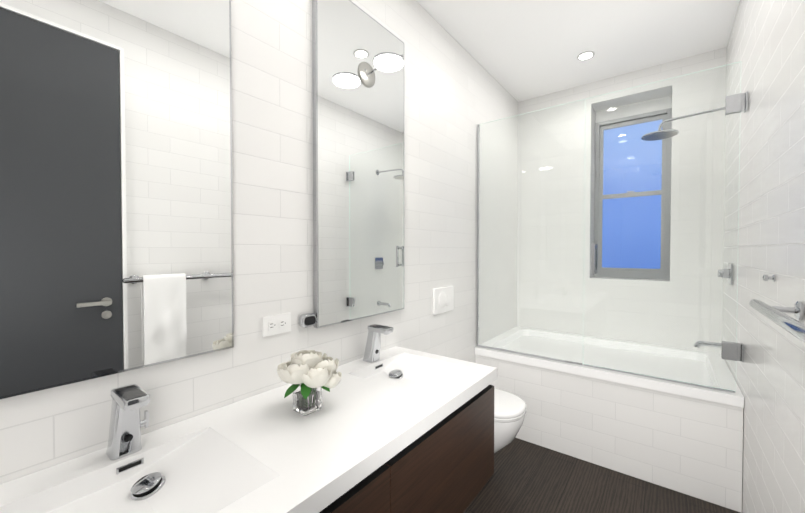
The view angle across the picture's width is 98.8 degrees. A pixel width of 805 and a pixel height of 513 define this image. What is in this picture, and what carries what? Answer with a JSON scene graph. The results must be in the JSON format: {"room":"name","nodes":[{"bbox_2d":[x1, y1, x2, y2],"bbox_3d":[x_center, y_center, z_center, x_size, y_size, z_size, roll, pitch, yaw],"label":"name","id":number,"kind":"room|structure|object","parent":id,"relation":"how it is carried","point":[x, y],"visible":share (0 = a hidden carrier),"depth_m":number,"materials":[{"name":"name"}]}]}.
{"room":"bathroom","nodes":[
{"label":"bathroom","id":0,"kind":"room"},
{"bbox_2d":[0,0,517,483],"bbox_3d":[-0.014,-0.086,1.992,0.120,2.780,4.370,1,1,38],"label":"wall","id":1,"kind":"structure","parent":0,"point":[454,92],"depth_m":1.38,"materials":[{"name":"white tile"}]},
{"bbox_2d":[0,0,233,398],"bbox_3d":[-0.758,-0.414,0.908,0.013,1.448,0.613,1,1,38],"label":"mirror","id":2,"kind":"object","parent":1,"relation":"attached to","point":[116,226],"visible":1,"depth_m":0.90,"materials":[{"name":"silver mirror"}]},
{"bbox_2d":[0,346,496,512],"bbox_3d":[-0.275,0.736,1.096,0.573,0.474,1.530,1,1,38],"label":"bathroom vanity","id":3,"kind":"object","parent":1,"relation":"attached to","point":[396,429],"visible":1,"depth_m":0.95,"materials":[{"name":"white"}]},
{"bbox_2d":[106,384,149,459],"bbox_3d":[-0.680,0.418,0.869,0.150,0.167,0.080,1,1,38],"label":"faucet","id":4,"kind":"object","parent":3,"relation":"on","point":[126,423],"visible":1,"depth_m":0.86,"materials":[{"name":"silver metal"}]},
{"bbox_2d":[277,350,341,415],"bbox_3d":[-0.311,0.405,1.123,0.200,0.184,0.185,1,1,38],"label":"vase","id":5,"kind":"object","parent":3,"relation":"on","point":[309,375],"visible":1,"depth_m":1.09,"materials":[{"name":"clear glass"}]},
{"bbox_2d":[363,324,392,362],"bbox_3d":[-0.109,0.406,1.610,0.150,0.167,0.080,1,1,38],"label":"faucet","id":6,"kind":"object","parent":3,"relation":"on","point":[372,348],"visible":1,"depth_m":1.60,"materials":[{"name":"silver metal"}]},
{"bbox_2d":[262,313,290,336],"bbox_3d":[-0.470,0.255,1.297,0.008,0.072,0.116,1,1,38],"label":"outlet","id":7,"kind":"object","parent":1,"relation":"attached to","point":[276,324],"visible":1,"depth_m":1.29,"materials":[{"name":"white plastic"}]},
{"bbox_2d":[299,313,316,327],"bbox_3d":[-0.382,0.258,1.393,0.031,0.052,0.072,1,1,38],"label":"sensor device","id":8,"kind":"object","parent":1,"relation":"attached to","point":[306,320],"visible":1,"depth_m":1.38,"materials":[{"name":"black plastic"}]},
{"bbox_2d":[312,0,403,327],"bbox_3d":[-0.180,-0.430,1.650,0.025,1.442,0.591,1,1,38],"label":"mirror","id":9,"kind":"object","parent":1,"relation":"attached to","point":[358,198],"visible":0.96,"depth_m":1.58,"materials":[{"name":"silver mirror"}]},
{"bbox_2d":[358,52,403,87],"bbox_3d":[-0.084,-0.860,1.569,0.215,0.112,0.142,1,1,38],"label":"light","id":10,"kind":"object","parent":9,"relation":"attached to","point":[388,61],"visible":1,"depth_m":1.57,"materials":[{"name":"silver metal"}]},
{"bbox_2d":[433,286,453,314],"bbox_3d":[0.273,0.283,2.257,0.016,0.164,0.246,1,1,38],"label":"flush plate","id":11,"kind":"object","parent":1,"relation":"attached to","point":[443,299],"visible":1,"depth_m":2.24,"materials":[{"name":"white plastic"}]},
{"bbox_2d":[494,388,525,453],"bbox_3d":[0.478,1.034,2.111,0.529,0.365,0.364,1,1,38],"label":"toilet","id":12,"kind":"object","parent":1,"relation":"attached to","point":[509,411],"visible":0.42,"depth_m":1.92,"materials":[{"name":"white ceramic"}]},
{"bbox_2d":[416,0,739,101],"bbox_3d":[0.620,-1.528,1.480,1.720,0.120,4.370,1,1,38],"label":"ceiling","id":13,"kind":"structure","parent":0,"point":[520,50],"depth_m":2.30,"materials":[{"name":"white paint"}]},
{"bbox_2d":[577,51,594,59],"bbox_3d":[1.354,-1.482,2.550,0.116,0.006,0.116,1,1,38],"label":"recessed light","id":14,"kind":"object","parent":13,"relation":"in","point":[586,55],"visible":1,"depth_m":2.54,"materials":[{"name":"white"}]},
{"bbox_2d":[463,438,739,512],"bbox_3d":[0.620,1.371,1.528,1.720,0.120,4.370,1,1,38],"label":"floor","id":15,"kind":"structure","parent":0,"point":[527,477],"depth_m":1.92,"materials":[{"name":"brown wood"}]},
{"bbox_2d":[475,326,743,512],"bbox_3d":[1.421,0.995,2.563,1.476,0.599,0.938,1,1,38],"label":"bathtub","id":16,"kind":"object","parent":15,"relation":"on","point":[686,439],"visible":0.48,"depth_m":2.11,"materials":[{"name":"white tile"}]},
{"bbox_2d":[477,61,748,392],"bbox_3d":[1.159,-0.150,2.204,1.474,1.700,0.105,1,1,38],"label":"glass screen","id":17,"kind":"object","parent":16,"relation":"on","point":[735,104],"visible":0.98,"depth_m":2.07,"materials":[{"name":"clear glass"}]},
{"bbox_2d":[517,47,725,352],"bbox_3d":[1.830,-0.105,3.077,1.480,2.780,0.400,1,1,38],"label":"wall","id":18,"kind":"structure","parent":0,"point":[709,60],"depth_m":2.87,"materials":[{"name":"white tile"}]},
{"bbox_2d":[594,108,671,279],"bbox_3d":[1.984,-0.513,2.999,0.550,1.400,0.065,1,1,38],"label":"window","id":19,"kind":"structure","parent":18,"relation":"in","point":[614,161],"depth_m":2.99,"materials":[{"name":"blue glass"}]},
{"bbox_2d":[595,95,671,122],"bbox_3d":[1.989,-1.263,2.993,0.550,0.100,0.050,1,1,38],"label":"panel","id":20,"kind":"object","parent":18,"relation":"in","point":[638,107],"depth_m":2.96,"materials":[{"name":"white paint"}]},
{"bbox_2d":[722,0,804,512],"bbox_3d":[1.254,-0.070,1.016,0.120,2.780,4.370,1,1,38],"label":"wall","id":21,"kind":"structure","parent":0,"point":[766,44],"depth_m":1.36,"materials":[{"name":"white tile"}]},
{"bbox_2d":[641,107,724,140],"bbox_3d":[1.835,-0.877,2.240,0.466,0.138,0.204,1,1,38],"label":"shower","id":22,"kind":"object","parent":21,"relation":"attached to","point":[667,133],"depth_m":2.27,"materials":[{"name":"silver metal"}]},
{"bbox_2d":[693,341,720,347],"bbox_3d":[1.962,0.558,2.192,0.175,0.060,0.060,1,1,38],"label":"spout","id":23,"kind":"object","parent":21,"relation":"attached to","point":[704,343],"depth_m":2.20,"materials":[{"name":"silver metal"}]},
{"bbox_2d":[717,263,732,284],"bbox_3d":[2.001,0.106,2.142,0.062,0.130,0.150,1,1,38],"label":"valve","id":24,"kind":"object","parent":21,"relation":"attached to","point":[727,272],"depth_m":2.12,"materials":[{"name":"silver metal"}]},
{"bbox_2d":[763,275,775,281],"bbox_3d":[1.355,0.079,1.275,0.030,0.026,0.026,1,1,38],"label":"hook","id":25,"kind":"object","parent":21,"relation":"attached to","point":[767,277],"visible":0.98,"depth_m":1.27,"materials":[{"name":"silver metal"}]},
{"bbox_2d":[749,299,804,342],"bbox_3d":[0.890,0.165,0.726,0.094,0.056,1.029,1,1,38],"label":"towel rail","id":26,"kind":"object","parent":21,"relation":"attached to","point":[777,315],"visible":1,"depth_m":0.92,"materials":[{"name":"silver metal"}]}
]}

